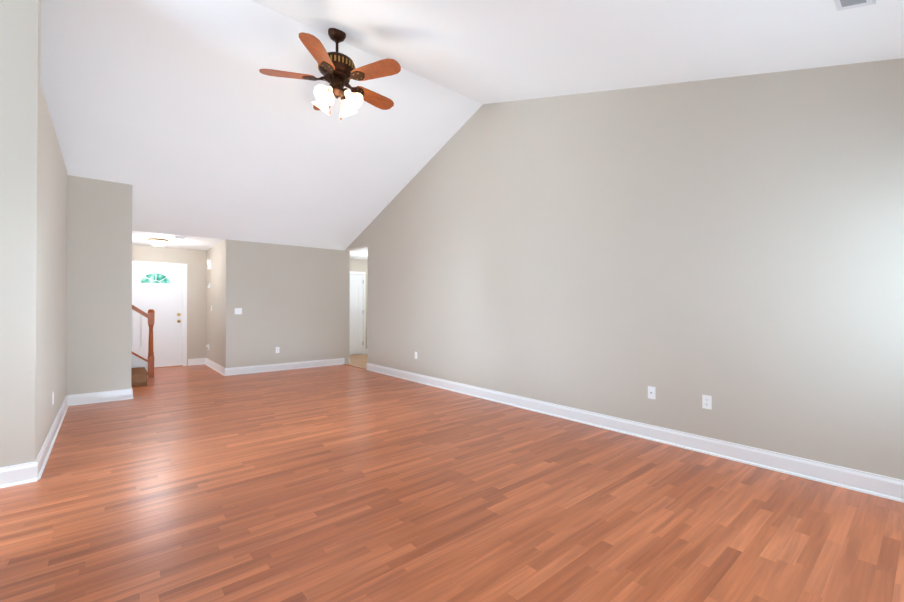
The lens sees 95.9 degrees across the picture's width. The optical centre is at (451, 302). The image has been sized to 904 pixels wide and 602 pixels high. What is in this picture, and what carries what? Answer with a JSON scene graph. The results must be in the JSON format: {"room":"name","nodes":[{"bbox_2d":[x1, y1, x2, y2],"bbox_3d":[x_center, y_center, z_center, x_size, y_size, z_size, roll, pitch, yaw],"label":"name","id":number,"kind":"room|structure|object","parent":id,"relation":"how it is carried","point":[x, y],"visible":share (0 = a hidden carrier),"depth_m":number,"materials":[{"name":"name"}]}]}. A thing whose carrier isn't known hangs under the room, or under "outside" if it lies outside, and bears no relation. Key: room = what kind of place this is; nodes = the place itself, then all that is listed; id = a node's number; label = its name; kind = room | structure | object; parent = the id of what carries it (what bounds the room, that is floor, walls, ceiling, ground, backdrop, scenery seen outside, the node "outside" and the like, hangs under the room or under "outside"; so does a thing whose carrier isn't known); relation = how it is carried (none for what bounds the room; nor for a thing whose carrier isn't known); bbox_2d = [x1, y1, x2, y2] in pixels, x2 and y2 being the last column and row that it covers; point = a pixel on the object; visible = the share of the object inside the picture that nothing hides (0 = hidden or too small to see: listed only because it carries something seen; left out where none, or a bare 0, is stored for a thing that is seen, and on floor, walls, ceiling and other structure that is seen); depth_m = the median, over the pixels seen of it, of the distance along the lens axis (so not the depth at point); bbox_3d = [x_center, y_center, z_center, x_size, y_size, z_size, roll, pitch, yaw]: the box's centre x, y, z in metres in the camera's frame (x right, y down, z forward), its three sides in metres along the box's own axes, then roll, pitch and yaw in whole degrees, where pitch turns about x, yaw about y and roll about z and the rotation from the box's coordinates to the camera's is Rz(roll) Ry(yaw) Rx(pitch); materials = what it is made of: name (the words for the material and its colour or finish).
{"room":"empty living room","nodes":[
{"label":"empty living room","id":0,"kind":"room"},
{"bbox_2d":[0,0,40,467],"bbox_3d":[-4.181,-0.722,2.009,3.020,3.967,0.150,0,-1,-40],"label":"wall","id":1,"kind":"structure","parent":0,"point":[20,46],"depth_m":2.87,"materials":[{"name":"beige paint"}]},
{"bbox_2d":[0,457,43,487],"bbox_3d":[-4.112,1.193,1.936,3.047,0.135,0.027,0,-1,-40],"label":"baseboard","id":2,"kind":"structure","parent":1,"relation":"attached to","point":[19,474],"depth_m":2.86,"materials":[{"name":"white paint"}]},
{"bbox_2d":[38,84,66,453],"bbox_3d":[-5.093,-0.186,3.087,3.020,2.910,2.680,0,-1,-40],"label":"wall","id":3,"kind":"structure","parent":0,"point":[52,279],"depth_m":3.68,"materials":[{"name":"beige paint"}]},
{"bbox_2d":[37,395,71,467],"bbox_3d":[-3.883,1.209,4.006,0.027,0.135,2.820,0,-1,-40],"label":"baseboard","id":4,"kind":"structure","parent":3,"relation":"attached to","point":[47,446],"depth_m":3.84,"materials":[{"name":"white paint"}]},
{"bbox_2d":[66,175,131,396],"bbox_3d":[-6.019,-0.185,4.680,3.660,2.932,0.950,0,-1,-40],"label":"wall","id":5,"kind":"structure","parent":0,"point":[99,297],"depth_m":5.28,"materials":[{"name":"beige paint"}]},
{"bbox_2d":[72,389,127,405],"bbox_3d":[-4.535,1.218,5.284,0.600,0.135,0.027,0,-1,-40],"label":"baseboard","id":6,"kind":"structure","parent":5,"relation":"attached to","point":[115,395],"depth_m":5.27,"materials":[{"name":"white paint"}]},
{"bbox_2d":[128,387,133,398],"bbox_3d":[-4.601,1.222,5.848,0.027,0.135,0.977,0,-1,-40],"label":"baseboard","id":7,"kind":"structure","parent":5,"relation":"attached to","point":[130,391],"depth_m":5.47,"materials":[{"name":"white paint"}]},
{"bbox_2d":[132,245,206,365],"bbox_3d":[-7.205,0.055,7.237,5.150,2.490,0.150,0,-1,-40],"label":"wall","id":8,"kind":"structure","parent":0,"point":[194,260],"depth_m":8.60,"materials":[{"name":"beige paint"}]},
{"bbox_2d":[132,261,186,367],"bbox_3d":[-5.978,0.244,8.227,1.059,2.127,0.216,0,-1,-40],"label":"entry door","id":9,"kind":"structure","parent":8,"relation":"in","point":[159,289],"depth_m":8.27,"materials":[{"name":"white paint"}]},
{"bbox_2d":[188,358,203,364],"bbox_3d":[-5.415,1.243,8.622,0.277,0.135,0.027,0,-1,-40],"label":"baseboard","id":10,"kind":"structure","parent":8,"relation":"attached to","point":[198,361],"depth_m":8.63,"materials":[{"name":"white paint"}]},
{"bbox_2d":[206,242,221,365],"bbox_3d":[-4.657,0.061,8.118,0.120,2.490,1.790,0,-1,-40],"label":"wall","id":11,"kind":"structure","parent":0,"point":[213,276],"depth_m":8.08,"materials":[{"name":"beige paint"}]},
{"bbox_2d":[207,259,210,269],"bbox_3d":[-5.005,-0.791,8.400,0.055,0.200,0.150,0,-1,-40],"label":"door chime","id":12,"kind":"object","parent":11,"relation":"attached to","point":[209,264],"visible":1,"depth_m":8.36,"materials":[{"name":"white plastic"}]},
{"bbox_2d":[204,358,223,375],"bbox_3d":[-4.681,1.238,8.024,0.027,0.135,1.890,0,-1,-40],"label":"baseboard","id":13,"kind":"structure","parent":11,"relation":"attached to","point":[220,369],"depth_m":7.98,"materials":[{"name":"white paint"}]},
{"bbox_2d":[132,231,367,259],"bbox_3d":[-4.641,-1.214,7.349,9.200,0.150,3.300,0,-1,-40],"label":"ceiling","id":14,"kind":"structure","parent":0,"point":[186,242],"depth_m":7.67,"materials":[{"name":"white paint"}]},
{"bbox_2d":[147,238,168,246],"bbox_3d":[-5.281,-1.075,7.332,0.316,0.128,0.316,0,-1,-40],"label":"ceiling light","id":15,"kind":"object","parent":14,"relation":"attached to","point":[157,242],"visible":1,"depth_m":7.24,"materials":[{"name":"white glass"}]},
{"bbox_2d":[40,0,482,250],"bbox_3d":[-3.689,-2.008,4.848,7.420,1.700,4.240,0,-1,-40],"label":"ceiling slope","id":16,"kind":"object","parent":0,"point":[185,117],"visible":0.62,"depth_m":4.95,"materials":[{"name":"white paint"}]},
{"bbox_2d":[222,239,343,367],"bbox_3d":[-3.219,0.061,8.082,2.270,2.490,0.120,0,-1,-40],"label":"wall","id":17,"kind":"structure","parent":0,"point":[288,300],"depth_m":7.91,"materials":[{"name":"beige paint"}]},
{"bbox_2d":[235,308,241,313],"bbox_3d":[-3.892,0.151,7.428,0.116,0.114,0.010,0,-1,-40],"label":"light switch","id":18,"kind":"object","parent":17,"relation":"attached to","point":[238,310],"visible":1,"depth_m":7.43,"materials":[{"name":"white plastic"}]},
{"bbox_2d":[224,358,344,375],"bbox_3d":[-3.182,1.238,8.008,2.297,0.135,0.027,0,-1,-40],"label":"baseboard","id":19,"kind":"structure","parent":17,"relation":"attached to","point":[338,361],"depth_m":7.90,"materials":[{"name":"white paint"}]},
{"bbox_2d":[347,354,366,367],"bbox_3d":[-1.691,1.364,9.493,1.900,0.106,2.800,0,-1,-40],"label":"floor","id":20,"kind":"structure","parent":0,"point":[359,360],"depth_m":9.28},
{"bbox_2d":[350,259,367,348],"bbox_3d":[-2.425,0.079,10.466,1.780,2.490,0.120,0,-1,-40],"label":"wall","id":21,"kind":"structure","parent":0,"point":[358,265],"depth_m":10.50,"materials":[{"name":"beige paint"}]},
{"bbox_2d":[349,271,365,354],"bbox_3d":[-2.507,0.259,10.353,0.656,2.116,0.183,0,-1,-40],"label":"hall door","id":22,"kind":"structure","parent":21,"relation":"in","point":[357,341],"depth_m":10.40,"materials":[{"name":"white paint"}]},
{"bbox_2d":[0,364,903,601],"bbox_3d":[-2.974,1.325,3.883,7.300,0.100,10.820,0,-1,-40],"label":"floor","id":23,"kind":"structure","parent":0,"point":[331,483],"depth_m":2.49,"materials":[{"name":"brown wood"}]},
{"bbox_2d":[131,305,154,386],"bbox_3d":[-5.783,0.132,6.165,2.160,2.320,0.977,0,-1,-40],"label":"staircase","id":24,"kind":"structure","parent":23,"relation":"on","point":[142,369],"depth_m":7.04,"materials":[{"name":"brown wood"}]},
{"bbox_2d":[250,0,903,103],"bbox_3d":[-0.880,-2.133,1.521,7.420,1.499,4.470,0,-1,-40],"label":"ceiling slope","id":25,"kind":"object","parent":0,"point":[487,51],"visible":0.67,"depth_m":3.17,"materials":[{"name":"white paint"}]},
{"bbox_2d":[259,28,400,119],"bbox_3d":[-1.125,-2.229,4.043,1.334,0.921,1.333,0,-1,-40],"label":"ceiling fan","id":26,"kind":"object","parent":25,"relation":"hanging from","point":[338,70],"visible":1,"depth_m":3.90,"materials":[{"name":"brown wood"}]},
{"bbox_2d":[834,0,875,10],"bbox_3d":[2.076,-1.612,2.115,0.330,0.052,0.151,0,-1,-40],"label":"ceiling air vent","id":27,"kind":"object","parent":25,"relation":"attached to","point":[844,4],"visible":1,"depth_m":2.19,"materials":[{"name":"white metal"}]},
{"bbox_2d":[344,58,903,479],"bbox_3d":[0.071,-0.734,6.043,0.120,4.050,10.170,0,-1,-40],"label":"wall","id":28,"kind":"structure","parent":0,"point":[733,247],"depth_m":3.64,"materials":[{"name":"beige paint"}]},
{"bbox_2d":[344,363,365,369],"bbox_3d":[-1.983,1.302,8.371,0.065,0.013,1.016,0,-1,-40],"label":"trim","id":29,"kind":"structure","parent":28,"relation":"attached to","point":[355,366],"depth_m":8.33,"materials":[{"name":"brown wood"}]},
{"bbox_2d":[366,363,903,502],"bbox_3d":[0.767,1.217,5.089,0.027,0.135,7.597,0,-1,-40],"label":"baseboard","id":30,"kind":"structure","parent":28,"relation":"attached to","point":[891,488],"depth_m":3.49,"materials":[{"name":"white paint"}]},
{"bbox_2d":[648,386,655,398],"bbox_3d":[1.860,0.838,3.805,0.015,0.114,0.070,0,-1,-40],"label":"outlet","id":31,"kind":"object","parent":28,"relation":"attached to","point":[651,392],"visible":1,"depth_m":3.80,"materials":[{"name":"white plastic"}]},
{"bbox_2d":[702,395,711,409],"bbox_3d":[2.159,0.840,3.456,0.008,0.114,0.070,0,-1,-40],"label":"outlet","id":32,"kind":"object","parent":28,"relation":"attached to","point":[706,401],"visible":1,"depth_m":3.45,"materials":[{"name":"white plastic"}]}
]}

